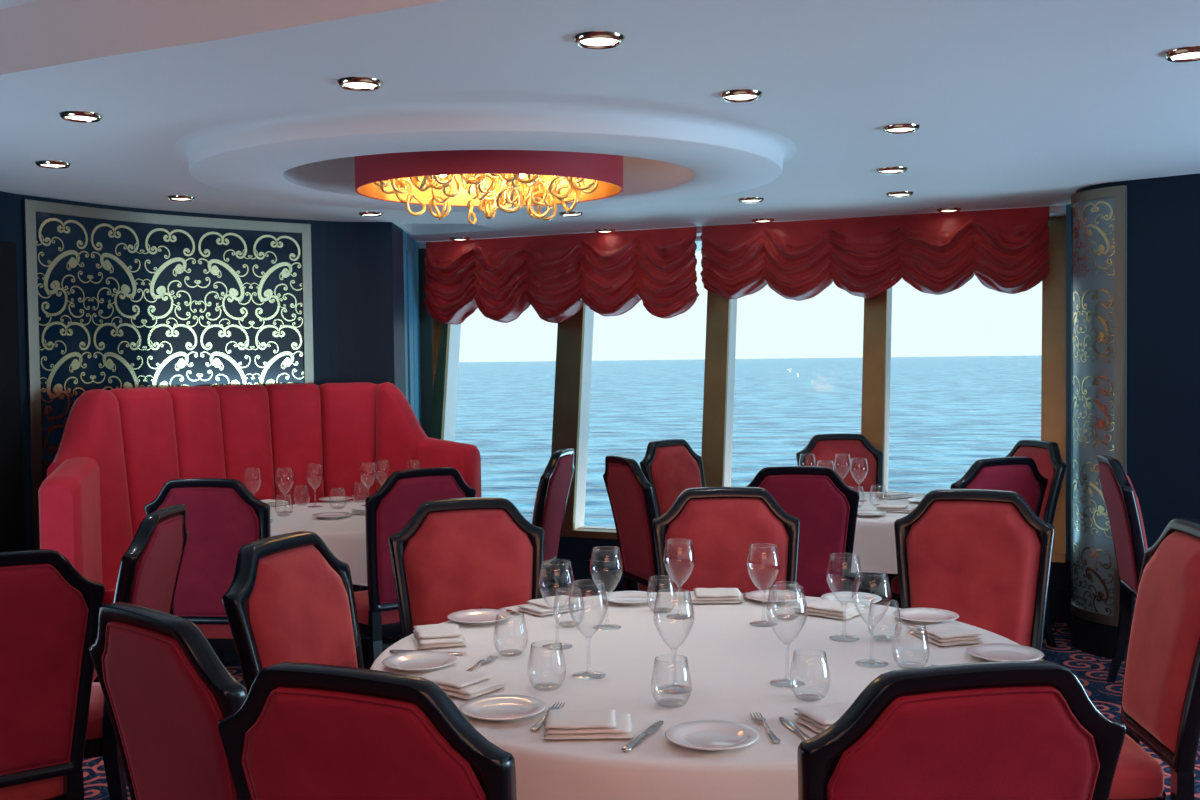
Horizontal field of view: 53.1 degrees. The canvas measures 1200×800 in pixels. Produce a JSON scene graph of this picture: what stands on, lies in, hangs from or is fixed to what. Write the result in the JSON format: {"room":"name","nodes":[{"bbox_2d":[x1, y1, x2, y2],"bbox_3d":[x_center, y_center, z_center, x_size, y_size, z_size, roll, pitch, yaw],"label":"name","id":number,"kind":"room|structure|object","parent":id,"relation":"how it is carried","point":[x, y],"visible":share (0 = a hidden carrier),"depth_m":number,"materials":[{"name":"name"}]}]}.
{"room":"ship interior","nodes":[
{"label":"ship interior","id":0,"kind":"room"},
{"bbox_2d":[0,0,41,8],"bbox_3d":[-0.014,-1.164,1.762,14.000,0.110,15.600,-1,2,0],"label":"ceiling","id":1,"kind":"structure","parent":0,"point":[3,3],"depth_m":3.46,"materials":[{"name":"paint"}]},
{"bbox_2d":[354,150,622,223],"bbox_3d":[-0.467,-0.996,5.090,1.130,0.446,1.000,-1,2,0],"label":"chandelier","id":2,"kind":"object","parent":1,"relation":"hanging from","point":[491,181],"visible":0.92,"depth_m":4.87,"materials":[{"name":"red fabric"}]},
{"bbox_2d":[0,191,421,549],"bbox_3d":[-2.279,0.162,1.655,2.038,2.700,15.300,-1,2,0],"label":"wall","id":3,"kind":"structure","parent":0,"point":[358,267],"depth_m":7.32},
{"bbox_2d":[0,241,24,551],"bbox_3d":[-2.928,0.315,5.575,0.138,2.150,0.725,-1,2,0],"label":"door","id":4,"kind":"structure","parent":3,"relation":"in","point":[11,473],"depth_m":5.85,"materials":[{"name":"black paint"}]},
{"bbox_2d":[22,199,313,549],"bbox_3d":[-2.295,0.010,6.623,1.152,2.075,1.227,-1,2,0],"label":"panel","id":5,"kind":"object","parent":3,"relation":"attached to","point":[115,299],"visible":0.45,"depth_m":6.61,"materials":[{"name":"silver glass"}]},
{"bbox_2d":[406,250,418,420],"bbox_3d":[-1.327,0.094,8.202,0.144,2.180,0.490,-1,2,0],"label":"trim","id":6,"kind":"structure","parent":3,"relation":"attached to","point":[411,270],"depth_m":8.13,"materials":[{"name":"blue paint"}]},
{"bbox_2d":[419,249,436,437],"bbox_3d":[-1.307,0.051,8.869,0.426,2.420,0.393,-1,2,0],"label":"trim","id":7,"kind":"structure","parent":3,"relation":"attached to","point":[428,325],"depth_m":8.68,"materials":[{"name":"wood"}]},
{"bbox_2d":[430,321,449,439],"bbox_3d":[-1.155,-0.119,8.672,0.213,1.990,0.338,-1,2,0],"label":"trim","id":8,"kind":"structure","parent":3,"relation":"attached to","point":[443,329],"depth_m":8.66,"materials":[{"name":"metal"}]},
{"bbox_2d":[0,0,1199,250],"bbox_3d":[1.036,-1.149,5.465,8.900,0.190,8.200,-1,2,0],"label":"ceiling","id":9,"kind":"structure","parent":0,"point":[1014,103],"depth_m":3.71,"materials":[{"name":"paint"}]},
{"bbox_2d":[35,160,70,168],"bbox_3d":[-2.311,-0.994,5.070,0.140,0.015,0.140,-1,2,0],"label":"recessed light","id":10,"kind":"object","parent":9,"relation":"in","point":[52,164],"visible":1,"depth_m":5.04,"materials":[{"name":"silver metal"}]},
{"bbox_2d":[59,111,102,122],"bbox_3d":[-1.777,-0.968,4.109,0.140,0.015,0.140,-1,2,0],"label":"recessed light","id":11,"kind":"object","parent":9,"relation":"in","point":[74,116],"visible":1,"depth_m":4.08,"materials":[{"name":"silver metal"}]},
{"bbox_2d":[337,77,382,90],"bbox_3d":[-0.735,-0.966,3.675,0.140,0.015,0.140,-1,2,0],"label":"recessed light","id":12,"kind":"object","parent":9,"relation":"in","point":[349,83],"visible":1,"depth_m":3.65,"materials":[{"name":"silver metal"}]},
{"bbox_2d":[173,102,796,211],"bbox_3d":[-0.468,-1.078,5.127,2.590,0.275,2.320,-1,2,0],"label":"ceiling","id":13,"kind":"structure","parent":9,"relation":"attached to","point":[304,156],"depth_m":4.37,"materials":[{"name":"paint"}]},
{"bbox_2d":[424,227,699,323],"bbox_3d":[-0.303,-0.824,8.162,1.906,0.602,0.942,-1,2,0],"label":"curtain","id":14,"kind":"object","parent":9,"relation":"hanging from","point":[609,273],"visible":1,"depth_m":8.09,"materials":[{"name":"fabric"}]},
{"bbox_2d":[573,31,624,48],"bbox_3d":[-0.002,-0.959,3.205,0.140,0.015,0.140,-1,2,0],"label":"recessed light","id":15,"kind":"object","parent":9,"relation":"in","point":[591,39],"visible":1,"depth_m":3.18,"materials":[{"name":"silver metal"}]},
{"bbox_2d":[719,89,762,101],"bbox_3d":[0.458,-0.988,3.904,0.140,0.015,0.140,-1,2,0],"label":"recessed light","id":16,"kind":"object","parent":9,"relation":"in","point":[738,95],"visible":1,"depth_m":3.88,"materials":[{"name":"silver metal"}]},
{"bbox_2d":[700,206,1049,300],"bbox_3d":[1.630,-0.870,7.334,1.975,0.500,0.963,-1,2,0],"label":"curtain","id":17,"kind":"object","parent":9,"relation":"hanging from","point":[1007,250],"visible":1,"depth_m":7.26,"materials":[{"name":"fabric"}]},
{"bbox_2d":[882,123,919,133],"bbox_3d":[1.128,-1.016,4.497,0.140,0.015,0.140,-1,2,0],"label":"recessed light","id":18,"kind":"object","parent":9,"relation":"in","point":[902,128],"visible":1,"depth_m":4.47,"materials":[{"name":"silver metal"}]},
{"bbox_2d":[1163,46,1199,61],"bbox_3d":[1.685,-0.987,3.429,0.140,0.015,0.140,-1,2,0],"label":"recessed light","id":19,"kind":"object","parent":9,"relation":"in","point":[1191,53],"visible":1,"depth_m":3.42,"materials":[{"name":"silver metal"}]},
{"bbox_2d":[82,587,1199,799],"bbox_3d":[0.018,1.536,1.652,14.000,0.100,15.200,-1,2,0],"label":"floor","id":20,"kind":"structure","parent":0,"point":[1092,671],"depth_m":5.65,"materials":[{"name":"carpet"}]},
{"bbox_2d":[0,549,104,799],"bbox_3d":[-1.664,0.914,3.228,0.525,1.078,0.604,-2,2,-36],"label":"dining chair","id":21,"kind":"object","parent":20,"relation":"on","point":[49,612],"visible":0.99,"depth_m":3.10,"materials":[{"name":"fabric"}]},
{"bbox_2d":[83,504,188,799],"bbox_3d":[-1.679,0.892,3.901,0.604,1.078,0.525,-1,2,-2],"label":"dining chair","id":22,"kind":"object","parent":20,"relation":"on","point":[149,570],"visible":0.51,"depth_m":3.74,"materials":[{"name":"fabric"}]},
{"bbox_2d":[89,602,246,799],"bbox_3d":[-0.670,0.927,2.502,0.525,1.078,0.604,1,3,42],"label":"dining chair","id":23,"kind":"object","parent":20,"relation":"on","point":[166,691],"visible":0.91,"depth_m":2.27,"materials":[{"name":"fabric"}]},
{"bbox_2d":[144,478,270,664],"bbox_3d":[-1.584,0.848,5.190,0.525,1.078,0.604,0,2,6],"label":"dining chair","id":24,"kind":"object","parent":20,"relation":"on","point":[223,516],"visible":0.55,"depth_m":4.93,"materials":[{"name":"fabric"}]},
{"bbox_2d":[38,382,480,681],"bbox_3d":[-1.658,0.641,6.247,1.949,1.424,2.112,-1,2,0],"label":"banquette","id":25,"kind":"object","parent":20,"relation":"on","point":[118,449],"visible":0.52,"depth_m":6.60,"materials":[{"name":"fabric"}]},
{"bbox_2d":[222,531,363,694],"bbox_3d":[-0.591,0.904,3.141,0.604,1.078,0.525,0,2,20],"label":"dining chair","id":26,"kind":"object","parent":20,"relation":"on","point":[289,598],"visible":0.56,"depth_m":3.13,"materials":[{"name":"fabric"}]},
{"bbox_2d":[218,662,516,799],"bbox_3d":[-0.265,0.935,2.088,0.525,1.078,0.604,0,2,24],"label":"dining chair","id":27,"kind":"object","parent":20,"relation":"on","point":[301,731],"visible":1,"depth_m":1.81,"materials":[{"name":"fabric"}]},
{"bbox_2d":[353,584,398,668],"bbox_3d":[-1.278,0.974,6.290,1.290,0.746,1.290,-1,2,0],"label":"round table","id":28,"kind":"object","parent":20,"relation":"on","point":[386,642],"visible":0.14,"depth_m":6.24,"materials":[{"name":"black paint"}]},
{"bbox_2d":[270,500,367,585],"bbox_3d":[-1.273,0.730,6.286,1.396,0.266,1.389,-1,2,0],"label":"tablecloth","id":29,"kind":"object","parent":28,"relation":"on","point":[345,537],"visible":0.24,"depth_m":5.77,"materials":[{"name":"white fabric"}]},
{"bbox_2d":[313,512,350,518],"bbox_3d":[-1.373,0.593,6.143,0.193,0.018,0.193,-1,2,0],"label":"bread plate","id":30,"kind":"object","parent":29,"relation":"on","point":[325,515],"visible":1,"depth_m":6.17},
{"bbox_2d":[354,467,475,665],"bbox_3d":[-0.921,0.831,5.476,0.525,1.078,0.604,-2,2,-36],"label":"dining chair","id":31,"kind":"object","parent":20,"relation":"on","point":[389,509],"visible":0.45,"depth_m":5.21,"materials":[{"name":"fabric"}]},
{"bbox_2d":[388,497,544,638],"bbox_3d":[-0.368,0.879,3.813,0.525,1.078,0.604,-1,2,-17],"label":"dining chair","id":32,"kind":"object","parent":20,"relation":"on","point":[452,555],"visible":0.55,"depth_m":3.97,"materials":[{"name":"fabric"}]},
{"bbox_2d":[532,448,574,596],"bbox_3d":[-0.453,0.797,6.330,0.604,1.078,0.525,0,2,13],"label":"dining chair","id":33,"kind":"object","parent":20,"relation":"on","point":[552,493],"visible":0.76,"depth_m":6.23,"materials":[{"name":"fabric"}]},
{"bbox_2d":[603,455,659,592],"bbox_3d":[0.364,0.802,5.872,0.604,1.078,0.525,-1,2,-21],"label":"dining chair","id":34,"kind":"object","parent":20,"relation":"on","point":[631,496],"visible":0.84,"depth_m":5.73,"materials":[{"name":"fabric"}]},
{"bbox_2d":[640,439,705,516],"bbox_3d":[0.601,0.770,6.758,0.604,1.078,0.525,1,3,42],"label":"dining chair","id":35,"kind":"object","parent":20,"relation":"on","point":[671,466],"visible":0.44,"depth_m":6.81,"materials":[{"name":"fabric"}]},
{"bbox_2d":[652,487,799,592],"bbox_3d":[0.451,0.862,4.057,0.525,1.078,0.604,-1,2,1],"label":"dining chair","id":36,"kind":"object","parent":20,"relation":"on","point":[721,523],"visible":0.48,"depth_m":4.23,"materials":[{"name":"fabric"}]},
{"bbox_2d":[746,466,859,597],"bbox_3d":[0.885,0.812,5.410,0.525,1.078,0.604,0,2,8],"label":"dining chair","id":37,"kind":"object","parent":20,"relation":"on","point":[826,508],"visible":0.52,"depth_m":5.14,"materials":[{"name":"fabric"}]},
{"bbox_2d":[796,433,897,603],"bbox_3d":[1.462,0.751,7.025,0.525,1.078,0.604,-1,2,-2],"label":"dining chair","id":38,"kind":"object","parent":20,"relation":"on","point":[824,447],"visible":0.42,"depth_m":7.21,"materials":[{"name":"fabric"}]},
{"bbox_2d":[871,573,891,606],"bbox_3d":[1.511,0.936,6.435,1.250,0.746,1.250,-1,2,0],"label":"round table","id":39,"kind":"object","parent":20,"relation":"on","point":[879,581],"visible":0.05,"depth_m":6.39,"materials":[{"name":"black paint"}]},
{"bbox_2d":[851,492,925,573],"bbox_3d":[1.508,0.692,6.426,1.370,0.266,1.332,-1,2,0],"label":"tablecloth","id":40,"kind":"object","parent":39,"relation":"on","point":[874,540],"visible":0.16,"depth_m":5.82,"materials":[{"name":"white fabric"}]},
{"bbox_2d":[875,491,913,499],"bbox_3d":[1.646,0.531,6.723,0.188,0.032,0.138,-2,2,-30],"label":"folded napkin","id":41,"kind":"object","parent":40,"relation":"on","point":[890,495],"visible":1,"depth_m":6.68,"materials":[{"name":"fabric"}]},
{"bbox_2d":[876,504,914,512],"bbox_3d":[1.507,0.553,6.123,0.188,0.032,0.138,0,2,20],"label":"folded napkin","id":42,"kind":"object","parent":40,"relation":"on","point":[889,508],"visible":0.95,"depth_m":6.08,"materials":[{"name":"fabric"}]},
{"bbox_2d":[797,660,1125,799],"bbox_3d":[0.514,0.926,2.086,0.525,1.078,0.604,-1,2,-11],"label":"dining chair","id":43,"kind":"object","parent":20,"relation":"on","point":[1001,730],"visible":1,"depth_m":1.79,"materials":[{"name":"fabric"}]},
{"bbox_2d":[891,457,1047,607],"bbox_3d":[1.738,0.791,5.718,0.525,1.078,0.604,-1,2,-22],"label":"dining chair","id":44,"kind":"object","parent":20,"relation":"on","point":[1020,475],"visible":0.28,"depth_m":5.46,"materials":[{"name":"fabric"}]},
{"bbox_2d":[894,489,1054,650],"bbox_3d":[1.192,0.858,3.902,0.525,1.078,0.604,0,2,22],"label":"dining chair","id":45,"kind":"object","parent":20,"relation":"on","point":[981,556],"visible":0.62,"depth_m":4.05,"materials":[{"name":"fabric"}]},
{"bbox_2d":[1005,439,1066,646],"bbox_3d":[2.114,0.762,6.457,0.604,1.078,0.525,-1,2,-15],"label":"dining chair","id":46,"kind":"object","parent":20,"relation":"on","point":[1046,455],"visible":0.26,"depth_m":6.32,"materials":[{"name":"fabric"}]},
{"bbox_2d":[1096,455,1147,682],"bbox_3d":[2.574,0.792,5.390,0.604,1.078,0.525,0,2,12],"label":"dining chair","id":47,"kind":"object","parent":20,"relation":"on","point":[1123,509],"visible":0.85,"depth_m":5.37,"materials":[{"name":"fabric"}]},
{"bbox_2d":[1108,518,1199,799],"bbox_3d":[1.367,0.875,3.316,0.604,1.078,0.525,-1,2,5],"label":"dining chair","id":48,"kind":"object","parent":20,"relation":"on","point":[1160,705],"visible":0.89,"depth_m":3.18,"materials":[{"name":"fabric"}]},
{"bbox_3d":[0.283,1.057,3.227,1.740,0.746,1.740,-1,2,0],"label":"round table","id":49,"kind":"object","parent":20,"relation":"on","visible":0},
{"bbox_2d":[370,592,1041,799],"bbox_3d":[0.285,0.806,3.213,1.819,0.251,1.856,-1,2,0],"label":"tablecloth","id":50,"kind":"object","parent":49,"relation":"on","point":[733,662],"visible":0.52,"depth_m":2.99,"materials":[{"name":"white fabric"}]},
{"bbox_2d":[382,651,456,671],"bbox_3d":[-0.467,0.683,3.115,0.193,0.018,0.193,-2,2,-34],"label":"bread plate","id":51,"kind":"object","parent":50,"relation":"on","point":[415,661],"visible":1,"depth_m":3.13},
{"bbox_2d":[411,624,466,648],"bbox_3d":[-0.457,0.666,3.394,0.138,0.032,0.188,-1,2,-15],"label":"folded napkin","id":52,"kind":"object","parent":50,"relation":"on","point":[430,636],"visible":1,"depth_m":3.35,"materials":[{"name":"fabric"}]},
{"bbox_2d":[418,667,505,699],"bbox_3d":[-0.341,0.682,2.894,0.188,0.032,0.138,1,2,35],"label":"folded napkin","id":53,"kind":"object","parent":50,"relation":"on","point":[454,682],"visible":0.9,"depth_m":2.86,"materials":[{"name":"fabric"}]},
{"bbox_2d":[447,609,510,624],"bbox_3d":[-0.368,0.664,3.653,0.193,0.018,0.193,1,2,38],"label":"bread plate","id":54,"kind":"object","parent":50,"relation":"on","point":[471,616],"visible":0.99,"depth_m":3.67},
{"bbox_2d":[460,694,545,720],"bbox_3d":[-0.217,0.694,2.686,0.193,0.018,0.193,-1,2,-17],"label":"bread plate","id":55,"kind":"object","parent":50,"relation":"on","point":[505,707],"visible":0.99,"depth_m":2.71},
{"bbox_2d":[527,640,565,691],"bbox_3d":[-0.128,0.641,2.889,0.093,0.109,0.093,-2,2,-29],"label":"tumbler","id":56,"kind":"object","parent":50,"relation":"on","point":[538,689],"visible":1,"depth_m":2.88,"materials":[{"name":"clear glass"}]},
{"bbox_2d":[516,595,587,616],"bbox_3d":[-0.152,0.649,3.798,0.188,0.032,0.138,-2,2,-40],"label":"folded napkin","id":57,"kind":"object","parent":50,"relation":"on","point":[539,607],"visible":0.92,"depth_m":3.77,"materials":[{"name":"fabric"}]},
{"bbox_2d":[539,559,573,649],"bbox_3d":[-0.119,0.563,3.310,0.099,0.236,0.099,-2,2,-40],"label":"goblet","id":58,"kind":"object","parent":50,"relation":"on","point":[547,648],"visible":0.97,"depth_m":3.30,"materials":[{"name":"clear glass"}]},
{"bbox_2d":[539,559,573,610],"bbox_3d":[-0.120,0.515,3.309,0.099,0.140,0.099,-2,2,-40],"label":"bowl","id":59,"kind":"object","parent":58,"relation":"on","point":[554,559],"depth_m":3.30,"materials":[{"name":"clear glass"}]},
{"bbox_2d":[543,709,632,739],"bbox_3d":[-0.026,0.689,2.555,0.188,0.032,0.138,-1,2,0],"label":"folded napkin","id":60,"kind":"object","parent":50,"relation":"on","point":[597,723],"visible":1,"depth_m":2.51,"materials":[{"name":"fabric"}]},
{"bbox_2d":[568,579,607,679],"bbox_3d":[-0.029,0.573,3.001,0.099,0.236,0.099,-1,2,0],"label":"goblet","id":61,"kind":"object","parent":50,"relation":"on","point":[597,677],"visible":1,"depth_m":2.99,"materials":[{"name":"clear glass"}]},
{"bbox_2d":[568,579,607,636],"bbox_3d":[-0.030,0.525,2.999,0.099,0.140,0.099,-1,2,0],"label":"bowl","id":62,"kind":"object","parent":61,"relation":"on","point":[584,579],"depth_m":2.99,"materials":[{"name":"clear glass"}]},
{"bbox_2d":[590,546,622,630],"bbox_3d":[0.020,0.554,3.540,0.099,0.236,0.099,0,2,10],"label":"goblet","id":63,"kind":"object","parent":50,"relation":"on","point":[603,629],"visible":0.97,"depth_m":3.53,"materials":[{"name":"clear glass"}]},
{"bbox_2d":[590,546,622,594],"bbox_3d":[0.019,0.506,3.539,0.099,0.140,0.099,0,2,10],"label":"bowl","id":64,"kind":"object","parent":63,"relation":"on","point":[599,546],"depth_m":3.53,"materials":[{"name":"clear glass"}]},
{"bbox_2d":[600,591,658,604],"bbox_3d":[0.098,0.650,3.916,0.193,0.018,0.193,0,2,21],"label":"bread plate","id":65,"kind":"object","parent":50,"relation":"on","point":[619,597],"visible":0.98,"depth_m":3.94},
{"bbox_2d":[621,720,663,751],"bbox_3d":[0.092,0.701,2.513,0.021,0.007,0.216,0,2,23],"label":"table knife","id":66,"kind":"object","parent":50,"relation":"on","point":[632,744],"visible":1,"depth_m":2.49,"materials":[{"name":"metal"}]},
{"bbox_2d":[651,654,691,708],"bbox_3d":[0.163,0.643,2.738,0.093,0.109,0.093,1,2,33],"label":"tumbler","id":67,"kind":"object","parent":50,"relation":"on","point":[663,706],"visible":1,"depth_m":2.73,"materials":[{"name":"clear glass"}]},
{"bbox_2d":[653,590,694,693],"bbox_3d":[0.177,0.575,2.866,0.099,0.236,0.099,0,2,20],"label":"goblet","id":68,"kind":"object","parent":50,"relation":"on","point":[665,692],"visible":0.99,"depth_m":2.85,"materials":[{"name":"clear glass"}]},
{"bbox_2d":[653,590,694,649],"bbox_3d":[0.176,0.527,2.864,0.099,0.140,0.099,0,2,20],"label":"bowl","id":69,"kind":"object","parent":68,"relation":"on","point":[658,590],"depth_m":2.85,"materials":[{"name":"clear glass"}]},
{"bbox_2d":[663,539,695,619],"bbox_3d":[0.243,0.547,3.673,0.099,0.236,0.099,-2,2,-30],"label":"goblet","id":70,"kind":"object","parent":50,"relation":"on","point":[674,618],"visible":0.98,"depth_m":3.67,"materials":[{"name":"clear glass"}]},
{"bbox_2d":[663,539,695,584],"bbox_3d":[0.243,0.499,3.672,0.099,0.140,0.099,-2,2,-30],"label":"bowl","id":71,"kind":"object","parent":70,"relation":"on","point":[668,539],"depth_m":3.66,"materials":[{"name":"clear glass"}]},
{"bbox_2d":[665,720,758,750],"bbox_3d":[0.230,0.696,2.470,0.193,0.018,0.193,-1,2,0],"label":"bread plate","id":72,"kind":"object","parent":50,"relation":"on","point":[707,735],"visible":1,"depth_m":2.49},
{"bbox_2d":[683,588,742,603],"bbox_3d":[0.367,0.639,3.923,0.188,0.032,0.138,-1,2,0],"label":"folded napkin","id":73,"kind":"object","parent":50,"relation":"on","point":[699,595],"visible":0.95,"depth_m":3.87,"materials":[{"name":"fabric"}]},
{"bbox_2d":[746,543,779,626],"bbox_3d":[0.484,0.548,3.560,0.099,0.236,0.099,-1,2,-21],"label":"goblet","id":74,"kind":"object","parent":50,"relation":"on","point":[756,625],"visible":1,"depth_m":3.55,"materials":[{"name":"clear glass"}]},
{"bbox_2d":[746,543,779,591],"bbox_3d":[0.484,0.500,3.559,0.099,0.140,0.099,-1,2,-21],"label":"bowl","id":75,"kind":"object","parent":74,"relation":"on","point":[755,543],"depth_m":3.55,"materials":[{"name":"clear glass"}]},
{"bbox_2d":[750,712,781,743],"bbox_3d":[0.353,0.694,2.555,0.026,0.013,0.200,-1,2,-6],"label":"fork","id":76,"kind":"object","parent":50,"relation":"on","point":[773,737],"visible":1,"depth_m":2.53,"materials":[{"name":"metal"}]},
{"bbox_2d":[745,590,803,603],"bbox_3d":[0.570,0.644,3.909,0.193,0.018,0.193,-1,2,4],"label":"bread plate","id":77,"kind":"object","parent":50,"relation":"on","point":[779,596],"visible":0.94,"depth_m":3.93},
{"bbox_2d":[766,584,807,687],"bbox_3d":[0.453,0.570,2.906,0.099,0.236,0.099,0,2,29],"label":"goblet","id":78,"kind":"object","parent":50,"relation":"on","point":[775,685],"visible":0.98,"depth_m":2.90,"materials":[{"name":"clear glass"}]},
{"bbox_2d":[766,584,807,644],"bbox_3d":[0.452,0.522,2.904,0.099,0.140,0.099,0,2,29],"label":"bowl","id":79,"kind":"object","parent":78,"relation":"on","point":[777,584],"depth_m":2.90,"materials":[{"name":"clear glass"}]},
{"bbox_2d":[779,717,809,740],"bbox_3d":[0.417,0.697,2.523,0.021,0.007,0.216,-1,2,-11],"label":"table knife","id":80,"kind":"object","parent":50,"relation":"on","point":[785,721],"visible":0.72,"depth_m":2.55,"materials":[{"name":"metal"}]},
{"bbox_2d":[790,648,829,701],"bbox_3d":[0.486,0.637,2.778,0.093,0.109,0.093,-1,2,4],"label":"tumbler","id":81,"kind":"object","parent":50,"relation":"on","point":[802,699],"visible":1,"depth_m":2.77,"materials":[{"name":"clear glass"}]},
{"bbox_2d":[792,701,852,732],"bbox_3d":[0.528,0.682,2.580,0.188,0.032,0.138,-1,2,-20],"label":"folded napkin","id":82,"kind":"object","parent":50,"relation":"on","point":[818,719],"visible":0.45,"depth_m":2.56,"materials":[{"name":"fabric"}]},
{"bbox_2d":[792,599,865,619],"bbox_3d":[0.707,0.643,3.698,0.188,0.032,0.138,1,2,40],"label":"folded napkin","id":83,"kind":"object","parent":50,"relation":"on","point":[827,608],"visible":0.94,"depth_m":3.66,"materials":[{"name":"fabric"}]},
{"bbox_2d":[826,553,861,641],"bbox_3d":[0.685,0.552,3.365,0.099,0.236,0.099,-1,2,-11],"label":"goblet","id":84,"kind":"object","parent":50,"relation":"on","point":[839,640],"visible":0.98,"depth_m":3.36,"materials":[{"name":"clear glass"}]},
{"bbox_2d":[826,553,861,604],"bbox_3d":[0.684,0.504,3.364,0.099,0.140,0.099,-1,2,-11],"label":"bowl","id":85,"kind":"object","parent":84,"relation":"on","point":[852,553],"depth_m":3.36,"materials":[{"name":"clear glass"}]},
{"bbox_2d":[821,592,881,604],"bbox_3d":[0.808,0.643,3.859,0.193,0.018,0.193,-1,2,-13],"label":"bread plate","id":86,"kind":"object","parent":50,"relation":"on","point":[862,598],"visible":0.69,"depth_m":3.89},
{"bbox_2d":[852,570,890,667],"bbox_3d":[0.699,0.561,3.086,0.099,0.236,0.099,1,2,39],"label":"goblet","id":87,"kind":"object","parent":50,"relation":"on","point":[862,665],"visible":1,"depth_m":3.08,"materials":[{"name":"clear glass"}]},
{"bbox_2d":[852,570,890,626],"bbox_3d":[0.698,0.513,3.084,0.099,0.140,0.099,1,2,39],"label":"bowl","id":88,"kind":"object","parent":87,"relation":"on","point":[861,570],"depth_m":3.08,"materials":[{"name":"clear glass"}]},
{"bbox_2d":[893,608,958,623],"bbox_3d":[0.976,0.650,3.593,0.193,0.018,0.193,-2,2,-30],"label":"bread plate","id":89,"kind":"object","parent":50,"relation":"on","point":[916,615],"visible":1,"depth_m":3.61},
{"bbox_2d":[906,623,984,646],"bbox_3d":[0.962,0.651,3.354,0.138,0.032,0.188,-1,2,-15],"label":"folded napkin","id":90,"kind":"object","parent":50,"relation":"on","point":[944,634],"visible":0.98,"depth_m":3.29,"materials":[{"name":"fabric"}]},
{"bbox_2d":[966,643,1043,661],"bbox_3d":[1.055,0.664,3.126,0.193,0.018,0.193,1,3,42],"label":"bread plate","id":91,"kind":"object","parent":50,"relation":"on","point":[993,652],"visible":0.88,"depth_m":3.15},
{"bbox_2d":[545,537,1070,623],"bbox_3d":[0.800,1.095,7.881,4.758,0.350,2.346,-1,2,0],"label":"wall","id":92,"kind":"structure","parent":0,"point":[606,564],"depth_m":7.99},
{"bbox_2d":[444,324,531,523],"bbox_3d":[-0.671,-0.106,8.569,1.075,2.020,0.797,-1,2,0],"label":"window","id":93,"kind":"structure","parent":92,"relation":"in","point":[455,329],"depth_m":8.74,"materials":[{"name":"white paint"}]},
{"bbox_2d":[551,303,585,529],"bbox_3d":[-0.219,-0.117,8.271,0.303,1.990,0.377,-1,2,0],"label":"window frame","id":94,"kind":"structure","parent":92,"relation":"attached to","point":[570,332],"depth_m":8.24,"materials":[{"name":"wood"}]},
{"bbox_2d":[575,236,701,529],"bbox_3d":[0.316,-0.104,8.146,1.089,2.020,0.803,-1,2,0],"label":"window","id":95,"kind":"structure","parent":92,"relation":"in","point":[589,314],"depth_m":8.29,"materials":[{"name":"white paint"}]},
{"bbox_2d":[701,291,730,486],"bbox_3d":[0.758,-0.114,7.853,0.267,1.990,0.361,-1,2,0],"label":"window frame","id":96,"kind":"structure","parent":92,"relation":"attached to","point":[718,307],"depth_m":7.83,"materials":[{"name":"wood"}]},
{"bbox_2d":[724,299,736,486],"bbox_3d":[1.270,-0.102,7.738,1.078,2.020,0.798,-1,2,0],"label":"window","id":97,"kind":"structure","parent":92,"relation":"in","point":[733,303],"depth_m":7.90,"materials":[{"name":"white paint"}]},
{"bbox_2d":[561,528,1065,562],"bbox_3d":[0.731,0.900,7.819,4.042,0.045,1.902,-1,2,0],"label":"trim","id":98,"kind":"structure","parent":92,"relation":"on","point":[579,532],"depth_m":8.03,"materials":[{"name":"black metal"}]},
{"bbox_2d":[861,289,887,491],"bbox_3d":[1.701,-0.112,7.449,0.258,1.990,0.357,-1,2,0],"label":"trim","id":99,"kind":"structure","parent":92,"relation":"attached to","point":[876,307],"depth_m":7.44,"materials":[{"name":"wood"}]},
{"bbox_2d":[884,287,891,491],"bbox_3d":[2.220,-0.099,7.331,1.102,2.020,0.808,-1,2,0],"label":"window frame","id":100,"kind":"structure","parent":92,"relation":"in","point":[889,313],"depth_m":7.49,"materials":[{"name":"white paint"}]},
{"bbox_2d":[1071,173,1199,646],"bbox_3d":[3.703,-0.048,5.858,2.393,2.700,2.690,-1,2,0],"label":"wall","id":101,"kind":"structure","parent":0,"point":[1163,397],"depth_m":5.88,"materials":[{"name":"paint"}]},
{"bbox_2d":[418,206,1065,248],"bbox_3d":[0.911,-1.290,7.938,4.911,0.390,2.442,-1,2,0],"label":"trim","id":102,"kind":"structure","parent":101,"relation":"attached to","point":[1054,211],"depth_m":7.02,"materials":[{"name":"white paint"}]},
{"bbox_2d":[1041,216,1065,553],"bbox_3d":[2.662,-0.110,7.037,0.255,1.990,0.356,-1,2,0],"label":"window frame","id":103,"kind":"structure","parent":101,"relation":"attached to","point":[1053,371],"depth_m":7.04,"materials":[{"name":"wood"}]},
{"bbox_2d":[1066,204,1070,560],"bbox_3d":[2.936,0.063,7.008,0.500,2.420,0.485,-1,2,0],"label":"trim","id":104,"kind":"structure","parent":101,"relation":"attached to","point":[1068,206],"depth_m":6.91,"materials":[{"name":"blue paint"}]},
{"bbox_2d":[1070,603,1126,660],"bbox_3d":[2.731,1.218,6.344,0.467,0.160,0.661,-1,2,0],"label":"baseboard","id":105,"kind":"structure","parent":101,"relation":"attached to","point":[1089,637],"depth_m":6.15,"materials":[{"name":"black paint"}]},
{"bbox_2d":[1071,185,1126,626],"bbox_3d":[2.555,0.032,6.206,0.146,2.205,0.466,-1,2,0],"label":"panel","id":106,"kind":"object","parent":101,"relation":"attached to","point":[1100,214],"visible":0.97,"depth_m":6.10,"materials":[{"name":"grey mirror"}]},
{"label":"outside","id":107,"kind":"structure","parent":0,"visible":0},
{"bbox_2d":[454,355,1041,526],"bbox_3d":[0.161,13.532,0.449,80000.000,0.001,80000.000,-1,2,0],"label":"sea","id":108,"kind":"structure","parent":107,"point":[948,414],"depth_m":294.57,"materials":[{"name":"liquid"}]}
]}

